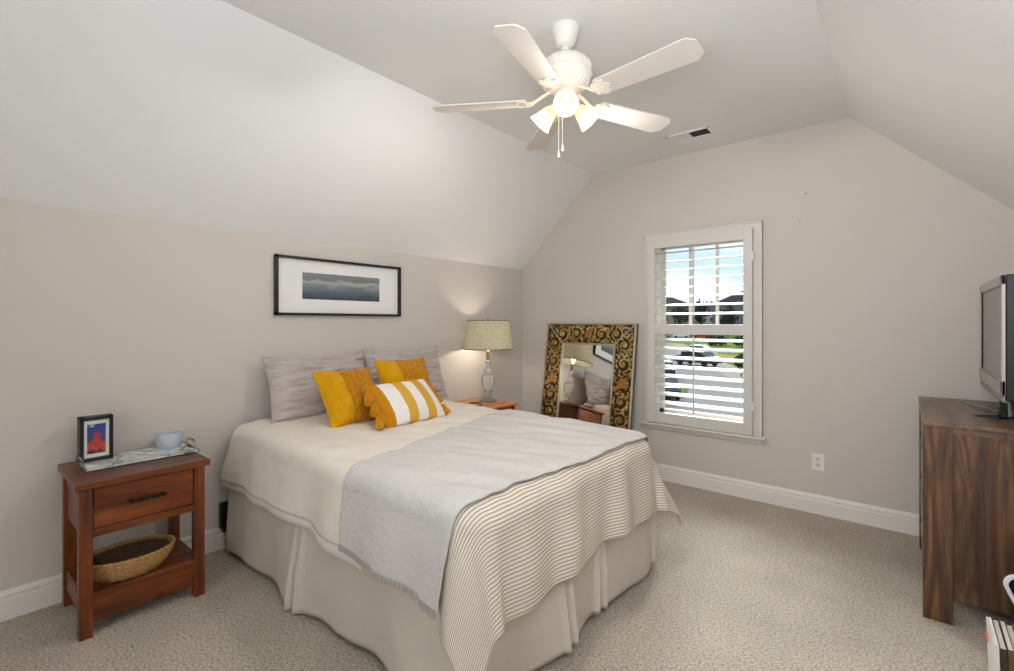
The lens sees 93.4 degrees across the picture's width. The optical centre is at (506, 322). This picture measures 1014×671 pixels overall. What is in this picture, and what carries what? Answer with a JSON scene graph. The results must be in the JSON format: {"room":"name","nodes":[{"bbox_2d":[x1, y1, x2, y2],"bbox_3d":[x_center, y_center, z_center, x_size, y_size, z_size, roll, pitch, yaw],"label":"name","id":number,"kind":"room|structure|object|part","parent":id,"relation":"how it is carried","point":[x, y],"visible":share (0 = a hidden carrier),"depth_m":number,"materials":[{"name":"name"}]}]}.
{"room":"bedroom","nodes":[
{"label":"bedroom","id":0,"kind":"room"},
{"bbox_2d":[0,199,522,590],"bbox_3d":[-1.827,0.395,2.839,0.160,1.910,6.000,0,0,40],"label":"wall","id":1,"kind":"structure","parent":0,"point":[156,326],"depth_m":2.61,"materials":[{"name":"beige paint"}]},
{"bbox_2d":[0,527,225,621],"bbox_3d":[-1.759,1.284,2.782,0.016,0.133,6.000,0,0,40],"label":"baseboard","id":2,"kind":"structure","parent":1,"relation":"attached to","point":[20,600],"depth_m":2.25,"materials":[{"name":"white paint"}]},
{"bbox_2d":[274,254,400,316],"bbox_3d":[-1.178,-0.244,3.456,0.035,0.393,0.988,0,0,40],"label":"framed picture","id":3,"kind":"object","parent":1,"relation":"attached to","point":[309,286],"visible":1,"depth_m":3.40,"materials":[{"name":"black wood"}]},
{"bbox_2d":[302,272,378,301],"bbox_3d":[-1.185,-0.251,3.460,0.001,0.181,0.613,0,0,40],"label":"print","id":4,"kind":"object","parent":3,"relation":"attached to","point":[316,286],"depth_m":3.44},
{"bbox_2d":[0,0,592,269],"bbox_3d":[-1.498,-1.041,2.563,1.018,0.961,6.000,0,0,40],"label":"ceiling","id":5,"kind":"structure","parent":0,"point":[206,113],"depth_m":2.52,"materials":[{"name":"white paint"}]},
{"bbox_2d":[0,480,1013,670],"bbox_3d":[-0.350,1.410,1.596,4.020,0.120,6.320,0,0,40],"label":"floor","id":6,"kind":"structure","parent":0,"point":[742,584],"depth_m":2.16,"materials":[{"name":"carpet"}]},
{"bbox_2d":[58,452,209,641],"bbox_3d":[-1.811,1.014,2.329,0.469,0.672,0.504,0,0,40],"label":"bedside table","id":7,"kind":"object","parent":6,"relation":"on","point":[100,502],"visible":0.89,"depth_m":2.19,"materials":[{"name":"brown wood"}]},
{"bbox_3d":[-2.100,1.030,2.292,0.042,0.641,0.046,0,0,40],"label":"leg","id":8,"kind":"part","parent":7,"relation":"part of","materials":[{"name":"brown wood"}]},
{"bbox_3d":[-1.956,1.228,2.166,0.346,0.075,0.020,0,0,40],"label":"rail","id":9,"kind":"part","parent":7,"relation":"part of","materials":[{"name":"brown wood"}]},
{"bbox_3d":[-1.956,0.812,2.166,0.346,0.206,0.020,0,0,40],"label":"panel","id":10,"kind":"part","parent":7,"relation":"part of","materials":[{"name":"brown wood"}]},
{"bbox_3d":[-1.807,1.030,2.044,0.042,0.641,0.046,0,0,40],"label":"leg","id":11,"kind":"part","parent":7,"relation":"part of","materials":[{"name":"brown wood"}]},
{"bbox_2d":[67,537,193,621],"bbox_3d":[-1.817,1.227,2.331,0.415,0.126,0.448,0,0,40],"label":"shelf","id":12,"kind":"object","parent":7,"relation":"attached to","point":[175,573],"depth_m":2.19,"materials":[{"name":"brown wood"}]},
{"bbox_2d":[93,534,175,582],"bbox_3d":[-1.778,1.118,2.252,0.273,0.104,0.361,0,0,40],"label":"wicker basket","id":13,"kind":"object","parent":7,"relation":"on","point":[134,557],"visible":0.87,"depth_m":2.25,"materials":[{"name":"brown wicker"}]},
{"bbox_2d":[75,437,198,472],"bbox_3d":[-1.852,0.651,2.405,0.256,0.054,0.470,0,0,40],"label":"serving tray","id":14,"kind":"object","parent":7,"relation":"on","point":[129,457],"visible":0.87,"depth_m":2.37,"materials":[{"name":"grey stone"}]},
{"bbox_3d":[-1.996,0.646,2.233,0.135,0.043,0.021,0,0,40],"label":"handle","id":15,"kind":"part","parent":14,"relation":"part of","materials":[{"name":"clear plastic"}]},
{"bbox_2d":[77,413,112,462],"bbox_3d":[-1.999,0.559,2.320,0.058,0.212,0.124,0,0,38],"label":"photo frame","id":16,"kind":"object","parent":14,"relation":"on","point":[94,432],"visible":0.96,"depth_m":2.30,"materials":[{"name":"black wood"}]},
{"bbox_2d":[87,423,105,454],"bbox_3d":[-1.984,0.560,2.308,0.001,0.142,0.070,0,0,38],"label":"picture","id":17,"kind":"object","parent":16,"relation":"attached to","point":[96,433],"depth_m":2.31},
{"bbox_2d":[155,430,182,448],"bbox_3d":[-1.810,0.627,2.556,0.120,0.078,0.120,0,0,40],"label":"cup","id":18,"kind":"object","parent":14,"relation":"on","point":[169,439],"visible":1,"depth_m":2.52,"materials":[{"name":"grey ceramic"}]},
{"bbox_3d":[-1.663,0.802,2.202,0.019,0.172,0.372,0,0,40],"label":"drawer","id":19,"kind":"part","parent":7,"relation":"part of","materials":[{"name":"brown wood"}]},
{"bbox_3d":[-1.668,0.908,2.206,0.026,0.033,0.384,0,0,40],"label":"rail","id":20,"kind":"part","parent":7,"relation":"part of","materials":[{"name":"brown wood"}]},
{"bbox_3d":[-1.645,0.802,2.187,0.032,0.018,0.142,0,0,40],"label":"handle","id":21,"kind":"part","parent":7,"relation":"part of","materials":[{"name":"brown metal"}]},
{"bbox_3d":[-1.826,1.030,2.617,0.042,0.641,0.046,0,0,40],"label":"leg","id":22,"kind":"part","parent":7,"relation":"part of","materials":[{"name":"brown wood"}]},
{"bbox_3d":[-1.532,1.030,2.370,0.042,0.641,0.046,0,0,40],"label":"leg","id":23,"kind":"part","parent":7,"relation":"part of","materials":[{"name":"brown wood"}]},
{"bbox_2d":[219,489,656,670],"bbox_3d":[-0.405,1.004,2.731,2.095,0.692,1.610,0,0,40],"label":"bed skirt","id":24,"kind":"object","parent":6,"relation":"on","point":[375,616],"visible":0.33,"depth_m":2.03,"materials":[{"name":"beige fabric"}]},
{"bbox_2d":[221,480,361,570],"bbox_3d":[-0.607,0.783,2.922,1.401,0.382,1.597,0,0,40],"label":"sheet","id":25,"kind":"object","parent":24,"relation":"on","point":[329,547],"visible":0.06,"depth_m":2.24,"materials":[{"name":"beige fabric"}]},
{"bbox_2d":[220,400,499,545],"bbox_3d":[-0.562,0.758,2.886,1.526,0.352,1.607,0,0,40],"label":"duvet","id":26,"kind":"object","parent":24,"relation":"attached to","point":[299,467],"visible":0.4,"depth_m":2.46,"materials":[{"name":"beige fabric"}]},
{"bbox_2d":[262,350,363,423],"bbox_3d":[-1.224,0.409,3.160,0.241,0.417,0.720,0,0,38],"label":"pillow","id":27,"kind":"object","parent":26,"relation":"on","point":[294,391],"visible":0.64,"depth_m":2.97,"materials":[{"name":"grey fabric"}]},
{"bbox_2d":[311,367,374,427],"bbox_3d":[-0.961,0.456,2.952,0.266,0.331,0.410,0,0,37],"label":"cushion","id":28,"kind":"object","parent":26,"relation":"on","point":[342,392],"visible":0.73,"depth_m":2.84,"materials":[{"name":"yellow fabric"}]},
{"bbox_2d":[373,357,429,383],"bbox_3d":[-0.706,0.437,3.358,0.229,0.362,0.425,0,0,43],"label":"cushion","id":29,"kind":"object","parent":26,"relation":"on","point":[388,371],"visible":0.5,"depth_m":3.29,"materials":[{"name":"yellow fabric"}]},
{"bbox_2d":[363,345,447,397],"bbox_3d":[-0.768,0.405,3.706,0.239,0.426,0.718,0,0,40],"label":"pillow","id":30,"kind":"object","parent":26,"relation":"on","point":[430,355],"visible":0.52,"depth_m":3.76,"materials":[{"name":"grey fabric"}]},
{"bbox_2d":[363,379,450,429],"bbox_3d":[-0.644,0.496,2.963,0.271,0.235,0.627,0,0,32],"label":"lumbar cushion","id":31,"kind":"object","parent":26,"relation":"on","point":[394,404],"visible":1,"depth_m":2.90,"materials":[{"name":"yellow fabric"}]},
{"bbox_2d":[338,409,648,619],"bbox_3d":[-0.062,0.776,2.439,1.047,0.386,1.610,0,0,40],"label":"throw blanket","id":32,"kind":"object","parent":26,"relation":"on","point":[400,508],"visible":1,"depth_m":1.91,"materials":[{"name":"grey fabric"}]},
{"bbox_2d":[439,439,681,670],"bbox_3d":[0.210,0.891,2.261,0.663,0.576,1.676,0,0,40],"label":"striped comforter","id":33,"kind":"object","parent":24,"relation":"on","point":[508,548],"visible":0.56,"depth_m":1.74,"materials":[{"name":"beige fabric"}]},
{"bbox_2d":[455,397,517,409],"bbox_3d":[-0.267,1.030,4.166,0.478,0.640,0.590,0,0,40],"label":"nightstand","id":34,"kind":"object","parent":6,"relation":"on","point":[499,404],"visible":0.12,"depth_m":4.19,"materials":[{"name":"brown wood"}]},
{"bbox_2d":[468,401,483,405],"bbox_3d":[-0.260,0.692,4.017,0.134,0.035,0.134,0,0,40],"label":"dish","id":35,"kind":"object","parent":34,"relation":"on","point":[478,403],"visible":0.72,"depth_m":4.05,"materials":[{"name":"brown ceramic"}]},
{"bbox_2d":[470,402,482,405],"bbox_3d":[-0.260,0.694,4.017,0.132,0.033,0.132,0,0,40],"label":"book","id":36,"kind":"object","parent":35,"relation":"on","point":[473,403],"depth_m":4.05,"materials":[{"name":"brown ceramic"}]},
{"bbox_2d":[463,319,512,402],"bbox_3d":[-0.171,0.335,4.301,0.454,0.750,0.454,0,0,40],"label":"table lamp","id":37,"kind":"object","parent":34,"relation":"on","point":[487,335],"visible":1,"depth_m":4.13,"materials":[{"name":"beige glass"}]},
{"bbox_3d":[-0.171,0.109,4.301,0.444,0.254,0.444,0,0,40],"label":"lamp shade","id":38,"kind":"part","parent":37,"relation":"part of","materials":[{"name":"fabric"}]},
{"bbox_2d":[486,351,489,359],"bbox_3d":[-0.171,0.295,4.301,0.036,0.082,0.036,0,0,40],"label":"socket","id":39,"kind":"object","parent":37,"relation":"attached to","point":[487,352],"depth_m":4.29,"materials":[{"name":"gold metal"}]},
{"bbox_2d":[540,323,637,429],"bbox_3d":[0.719,0.677,4.428,0.950,1.346,0.245,0,0,40],"label":"leaning mirror","id":40,"kind":"object","parent":6,"relation":"on","point":[589,370],"visible":0.62,"depth_m":4.41,"materials":[{"name":"mirror glass"},{"name":"black painted wood"},{"name":"gold scrollwork"}]},
{"bbox_3d":[0.430,0.676,4.663,0.173,1.323,0.006,0,-9,40],"label":"panel","id":41,"kind":"part","parent":40,"relation":"part of","materials":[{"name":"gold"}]},
{"bbox_2d":[558,344,613,425],"bbox_3d":[0.715,0.676,4.423,0.548,0.953,0.005,0,-8,40],"label":"mirror glass","id":42,"kind":"object","parent":40,"relation":"attached to","point":[586,371],"depth_m":4.42,"materials":[{"name":"clear"}]},
{"bbox_3d":[0.770,0.108,4.488,0.918,0.173,0.006,0,-9,40],"label":"panel","id":43,"kind":"part","parent":40,"relation":"part of","materials":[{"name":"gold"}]},
{"bbox_3d":[1.000,0.676,4.183,0.173,1.323,0.006,0,-9,40],"label":"panel","id":44,"kind":"part","parent":40,"relation":"part of","materials":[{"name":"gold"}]},
{"bbox_2d":[918,396,1013,625],"bbox_3d":[2.397,0.900,2.403,0.483,0.900,0.966,0,0,40],"label":"dresser","id":45,"kind":"object","parent":6,"relation":"on","point":[966,460],"visible":0.98,"depth_m":2.12,"materials":[{"name":"brown wood"}]},
{"bbox_3d":[2.531,0.910,2.851,0.102,0.880,0.100,0,0,40],"label":"leg","id":46,"kind":"part","parent":45,"relation":"part of","materials":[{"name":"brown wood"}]},
{"bbox_3d":[2.351,0.626,2.690,0.026,0.232,0.368,0,0,40],"label":"drawer","id":47,"kind":"part","parent":45,"relation":"part of","materials":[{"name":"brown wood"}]},
{"bbox_3d":[2.351,0.868,2.690,0.026,0.232,0.368,0,0,40],"label":"drawer","id":48,"kind":"part","parent":45,"relation":"part of","materials":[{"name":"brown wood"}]},
{"bbox_3d":[2.351,1.109,2.690,0.026,0.232,0.368,0,0,40],"label":"drawer","id":49,"kind":"part","parent":45,"relation":"part of","materials":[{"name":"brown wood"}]},
{"bbox_3d":[1.978,0.910,2.195,0.102,0.880,0.100,0,0,40],"label":"leg","id":50,"kind":"part","parent":45,"relation":"part of","materials":[{"name":"brown wood"}]},
{"bbox_3d":[2.105,0.868,2.054,0.277,0.745,0.020,0,0,40],"label":"panel","id":51,"kind":"part","parent":45,"relation":"part of","materials":[{"name":"brown wood"}]},
{"bbox_3d":[2.103,0.482,2.052,0.277,0.029,0.026,0,0,40],"label":"rail","id":52,"kind":"part","parent":45,"relation":"part of","materials":[{"name":"brown wood"}]},
{"bbox_2d":[960,274,1013,421],"bbox_3d":[2.452,0.120,2.383,0.240,0.660,0.840,0,0,40],"label":"television","id":53,"kind":"object","parent":45,"relation":"on","point":[997,294],"visible":1,"depth_m":2.22,"materials":[{"name":"black plastic"}]},
{"bbox_2d":[985,616,999,670],"bbox_3d":[1.703,1.214,1.672,0.025,0.272,0.208,0,0,40],"label":"magazine","id":54,"kind":"object","parent":6,"relation":"on","point":[992,643],"visible":1,"depth_m":1.66,"materials":[{"name":"white paper"}]},
{"bbox_2d":[992,620,1007,670],"bbox_3d":[1.717,1.217,1.660,0.025,0.266,0.208,0,0,40],"label":"magazine","id":55,"kind":"object","parent":6,"relation":"on","point":[1002,647],"visible":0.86,"depth_m":1.60,"materials":[{"name":"white paper"}]},
{"bbox_2d":[999,620,1013,670],"bbox_3d":[1.730,1.215,1.649,0.023,0.270,0.208,0,0,40],"label":"magazine","id":56,"kind":"object","parent":6,"relation":"on","point":[1010,652],"visible":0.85,"depth_m":1.60,"materials":[{"name":"white paper"}]},
{"bbox_2d":[1003,574,1013,603],"bbox_3d":[1.992,1.147,1.704,0.310,0.417,0.020,0,0,40],"label":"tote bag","id":57,"kind":"object","parent":6,"relation":"on","point":[1008,582],"visible":1,"depth_m":1.79,"materials":[{"name":"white fabric"}]},
{"bbox_2d":[1005,624,1013,649],"bbox_3d":[1.743,1.219,1.638,0.024,0.262,0.208,0,0,40],"label":"magazine","id":58,"kind":"object","parent":6,"relation":"on","point":[1009,628],"visible":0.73,"depth_m":1.67,"materials":[{"name":"white paper"}]},
{"bbox_2d":[222,0,848,174],"bbox_3d":[-0.352,-1.461,1.598,2.178,0.120,6.000,0,0,40],"label":"ceiling","id":59,"kind":"structure","parent":0,"point":[765,67],"depth_m":2.52,"materials":[{"name":"white paint"}]},
{"bbox_2d":[432,19,703,157],"bbox_3d":[0.299,-1.091,2.238,1.215,0.621,1.247,0,0,40],"label":"ceiling fan","id":60,"kind":"object","parent":59,"relation":"hanging from","point":[565,73],"visible":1,"depth_m":2.17,"materials":[{"name":"white plastic"}]},
{"bbox_3d":[-0.133,-1.055,2.333,0.460,0.032,0.137,0,0,8],"label":"blade","id":61,"kind":"part","parent":60,"relation":"part of","materials":[{"name":"beige wood"}]},
{"bbox_3d":[0.092,-1.055,1.901,0.137,0.032,0.460,0,0,26],"label":"blade","id":62,"kind":"part","parent":60,"relation":"part of","materials":[{"name":"beige wood"}]},
{"bbox_3d":[0.181,-0.991,2.339,0.124,0.123,0.116,0,0,40],"label":"lamp shade","id":63,"kind":"part","parent":60,"relation":"part of","materials":[{"name":"white glass"}]},
{"bbox_3d":[0.209,-1.055,2.681,0.137,0.032,0.460,0,0,-10],"label":"blade","id":64,"kind":"part","parent":60,"relation":"part of","materials":[{"name":"beige wood"}]},
{"bbox_3d":[0.245,-0.923,2.265,0.004,0.213,0.004,0,0,40],"label":"pull chain","id":65,"kind":"part","parent":60,"relation":"part of","materials":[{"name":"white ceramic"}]},
{"bbox_3d":[0.270,-0.991,2.146,0.116,0.123,0.124,0,0,40],"label":"lamp shade","id":66,"kind":"part","parent":60,"relation":"part of","materials":[{"name":"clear glass"}]},
{"bbox_3d":[0.269,-1.008,2.171,0.044,0.061,0.066,0,0,21],"label":"bulb","id":67,"kind":"part","parent":60,"relation":"part of","materials":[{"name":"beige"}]},
{"bbox_3d":[0.394,-0.991,2.316,0.112,0.123,0.124,0,0,40],"label":"lamp shade","id":68,"kind":"part","parent":60,"relation":"part of","materials":[{"name":"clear glass"}]},
{"bbox_3d":[0.645,-1.055,2.464,0.460,0.032,0.137,0,0,-28],"label":"blade","id":69,"kind":"part","parent":60,"relation":"part of","materials":[{"name":"beige wood"}]},
{"bbox_3d":[0.574,-1.055,1.981,0.460,0.032,0.137,0,0,44],"label":"blade","id":70,"kind":"part","parent":60,"relation":"part of","materials":[{"name":"beige wood"}]},
{"bbox_2d":[665,126,715,143],"bbox_3d":[1.365,-1.397,3.562,0.320,0.010,0.164,0,0,40],"label":"ceiling vent","id":71,"kind":"object","parent":59,"relation":"in","point":[707,130],"visible":1,"depth_m":3.56,"materials":[{"name":"white paint"}]},
{"bbox_2d":[523,117,1013,513],"bbox_3d":[1.633,-0.026,3.953,4.020,2.751,0.160,0,0,40],"label":"wall","id":72,"kind":"structure","parent":0,"point":[871,299],"depth_m":3.35,"materials":[{"name":"beige paint"}]},
{"bbox_2d":[639,220,766,443],"bbox_3d":[1.603,0.075,3.939,0.988,1.686,0.220,0,0,40],"label":"window","id":73,"kind":"structure","parent":72,"relation":"in","point":[757,437],"depth_m":3.88,"materials":[{"name":"white paint"}]},
{"bbox_2d":[648,228,753,435],"bbox_3d":[1.541,0.069,3.865,0.837,1.569,0.072,0,0,40],"label":"plantation shutter","id":74,"kind":"object","parent":73,"relation":"attached to","point":[745,427],"visible":1,"depth_m":3.83,"materials":[{"name":"white paint"}]},
{"bbox_3d":[1.506,0.432,3.856,0.012,0.635,0.012,0,0,40],"label":"tilt rod","id":75,"kind":"part","parent":74,"relation":"part of","materials":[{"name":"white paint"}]},
{"bbox_3d":[1.506,-0.333,3.856,0.012,0.565,0.012,0,0,40],"label":"tilt rod","id":76,"kind":"part","parent":74,"relation":"part of","materials":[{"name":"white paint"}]},
{"bbox_3d":[1.625,0.407,3.966,0.720,0.755,0.028,0,0,40],"label":"sash","id":77,"kind":"part","parent":73,"relation":"part of","materials":[{"name":"beige paint"}]},
{"bbox_3d":[1.644,-0.302,3.989,0.720,0.745,0.028,0,0,40],"label":"sash","id":78,"kind":"part","parent":73,"relation":"part of","materials":[{"name":"beige paint"}]},
{"bbox_3d":[1.552,0.869,3.878,0.988,0.022,0.060,0,0,40],"label":"sill","id":79,"kind":"part","parent":73,"relation":"part of","materials":[{"name":"white paint"}]},
{"bbox_2d":[656,463,918,535],"bbox_3d":[1.576,1.284,3.886,3.668,0.133,0.016,0,0,40],"label":"baseboard","id":80,"kind":"structure","parent":72,"relation":"attached to","point":[880,517],"depth_m":3.44,"materials":[{"name":"white paint"}]},
{"bbox_2d":[812,453,823,470],"bbox_3d":[2.194,0.985,3.370,0.074,0.116,0.010,0,0,40],"label":"wall outlet","id":81,"kind":"object","parent":72,"relation":"attached to","point":[817,459],"visible":1,"depth_m":3.37,"materials":[{"name":"white plastic"}]},
{"bbox_2d":[816,0,1013,209],"bbox_3d":[0.796,-1.041,0.632,1.024,0.961,6.000,0,0,40],"label":"ceiling","id":82,"kind":"structure","parent":0,"point":[933,78],"depth_m":2.06,"materials":[{"name":"white paint"}]},
{"label":"outside","id":83,"kind":"structure","parent":0,"visible":0},
{"bbox_2d":[665,335,742,367],"bbox_3d":[112.577,4.550,185.274,460.000,0.400,419.500,0,0,40],"label":"lawn","id":84,"kind":"structure","parent":83,"point":[728,345],"depth_m":94.42,"materials":[{"name":"green plant"}]},
{"bbox_2d":[671,300,688,323],"bbox_3d":[53.713,-1.287,147.264,5.682,11.291,5.850,0,0,-8],"label":"street tree","id":85,"kind":"object","parent":84,"relation":"on","point":[680,309],"visible":0.78,"depth_m":146.57,"materials":[{"name":"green plant"}]},
{"bbox_2d":[672,334,689,337],"bbox_3d":[48.832,3.562,134.008,4.500,1.445,1.800,0,0,20],"label":"car","id":86,"kind":"object","parent":84,"relation":"on","point":[673,335],"visible":0.96,"depth_m":133.26,"materials":[{"name":"white paint"}]},
{"bbox_2d":[666,295,704,334],"bbox_3d":[58.363,-2.650,173.094,25.000,14.000,12.800,0,0,26],"label":"house","id":87,"kind":"structure","parent":84,"relation":"on","point":[670,300],"depth_m":166.49,"materials":[{"name":"beige"}]},
{"bbox_2d":[692,335,708,337],"bbox_3d":[53.075,3.562,130.637,4.500,1.445,1.800,0,0,20],"label":"car","id":88,"kind":"object","parent":84,"relation":"on","point":[694,336],"visible":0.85,"depth_m":129.89,"materials":[{"name":"red paint"}]},
{"bbox_2d":[694,298,710,323],"bbox_3d":[59.784,-1.526,147.290,5.469,11.767,5.510,0,0,16],"label":"street tree","id":89,"kind":"object","parent":84,"relation":"on","point":[698,318],"visible":0.68,"depth_m":146.70,"materials":[{"name":"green plant"}]},
{"bbox_2d":[705,301,713,324],"bbox_3d":[93.868,-2.650,218.645,19.000,14.000,12.800,0,0,26],"label":"house","id":90,"kind":"structure","parent":84,"relation":"on","point":[709,318],"depth_m":213.41,"materials":[{"name":"grey"}]},
{"bbox_2d":[706,335,726,345],"bbox_3d":[39.609,3.269,90.323,4.164,2.575,4.048,0,0,-1],"label":"shrub","id":91,"kind":"object","parent":84,"relation":"on","point":[709,336],"visible":0.58,"depth_m":89.53,"materials":[{"name":"green plant"}]},
{"bbox_2d":[715,354,735,362],"bbox_3d":[28.166,4.320,54.610,14.634,0.020,33.488,0,0,-24],"label":"verge","id":92,"kind":"structure","parent":84,"relation":"on","point":[718,355],"depth_m":60.54,"materials":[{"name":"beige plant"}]},
{"bbox_2d":[712,291,742,324],"bbox_3d":[86.637,-3.650,173.094,23.000,16.000,12.800,0,0,26],"label":"house","id":93,"kind":"structure","parent":84,"relation":"on","point":[733,298],"depth_m":169.16,"materials":[{"name":"grey"}]},
{"bbox_2d":[719,305,738,336],"bbox_3d":[68.329,-0.551,147.225,6.207,9.822,5.926,0,0,-1],"label":"street tree","id":94,"kind":"object","parent":84,"relation":"on","point":[724,320],"visible":0.84,"depth_m":146.28,"materials":[{"name":"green plant"}]},
{"bbox_3d":[68.329,-1.863,147.225,6.207,7.197,5.926,0,0,-1],"label":"crown","id":95,"kind":"part","parent":94,"relation":"part of","materials":[{"name":"green plant"}]},
{"bbox_2d":[733,335,742,346],"bbox_3d":[42.064,3.324,84.794,3.934,2.462,3.983,0,0,-18],"label":"shrub","id":96,"kind":"object","parent":84,"relation":"on","point":[736,337],"visible":0.25,"depth_m":84.62,"materials":[{"name":"green plant"}]},
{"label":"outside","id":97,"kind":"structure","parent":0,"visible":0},
{"bbox_2d":[665,343,742,416],"bbox_3d":[20.529,4.330,60.710,46.362,0.020,95.777,0,0,40],"label":"road","id":98,"kind":"structure","parent":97,"point":[667,352],"depth_m":29.89,"materials":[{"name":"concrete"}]},
{"bbox_2d":[665,360,674,373],"bbox_3d":[11.992,3.635,37.426,1.620,1.300,4.050,0,0,9],"label":"car","id":99,"kind":"object","parent":98,"relation":"on","point":[667,362],"visible":0.29,"depth_m":35.46,"materials":[{"name":"grey paint"}]},
{"bbox_2d":[665,377,680,400],"bbox_3d":[8.873,3.672,27.512,1.530,1.228,3.825,0,0,9],"label":"car","id":100,"kind":"object","parent":98,"relation":"on","point":[667,380],"visible":0.28,"depth_m":25.75,"materials":[{"name":"grey paint"}]},
{"bbox_2d":[665,388,687,398],"bbox_3d":[10.357,4.300,29.578,1.428,0.020,6.427,0,0,25],"label":"grass","id":101,"kind":"structure","parent":98,"relation":"on","point":[683,390],"depth_m":29.69,"materials":[{"name":"green plant"}]},
{"bbox_2d":[673,351,721,366],"bbox_3d":[19.000,3.562,47.750,1.800,1.445,4.500,0,0,-32],"label":"car","id":102,"kind":"object","parent":98,"relation":"on","point":[702,354],"visible":0.63,"depth_m":46.79,"materials":[{"name":"grey paint"}]},
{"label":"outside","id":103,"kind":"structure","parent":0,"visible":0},
{"bbox_2d":[669,343,742,384],"bbox_3d":[25.033,4.310,60.323,38.823,0.020,74.501,0,0,40],"label":"sidewalk","id":104,"kind":"structure","parent":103,"point":[723,364],"depth_m":45.63,"materials":[{"name":"grey concrete"}]},
{"bbox_2d":[677,345,717,354],"bbox_3d":[23.956,3.562,60.206,4.500,1.445,1.800,0,0,41],"label":"car","id":105,"kind":"object","parent":104,"relation":"on","point":[690,346],"visible":0.19,"depth_m":59.55,"materials":[{"name":"white paint"}]},
{"bbox_2d":[734,353,742,375],"bbox_3d":[18.667,3.373,38.096,1.184,1.972,1.121,0,0,-26],"label":"young tree","id":106,"kind":"object","parent":104,"relation":"on","point":[740,356],"visible":0.42,"depth_m":37.98,"materials":[{"name":"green plant"}]},
{"bbox_3d":[18.667,3.096,38.096,1.184,1.417,1.121,0,0,-26],"label":"crown","id":107,"kind":"part","parent":106,"relation":"part of","materials":[{"name":"green plant"}]}
]}

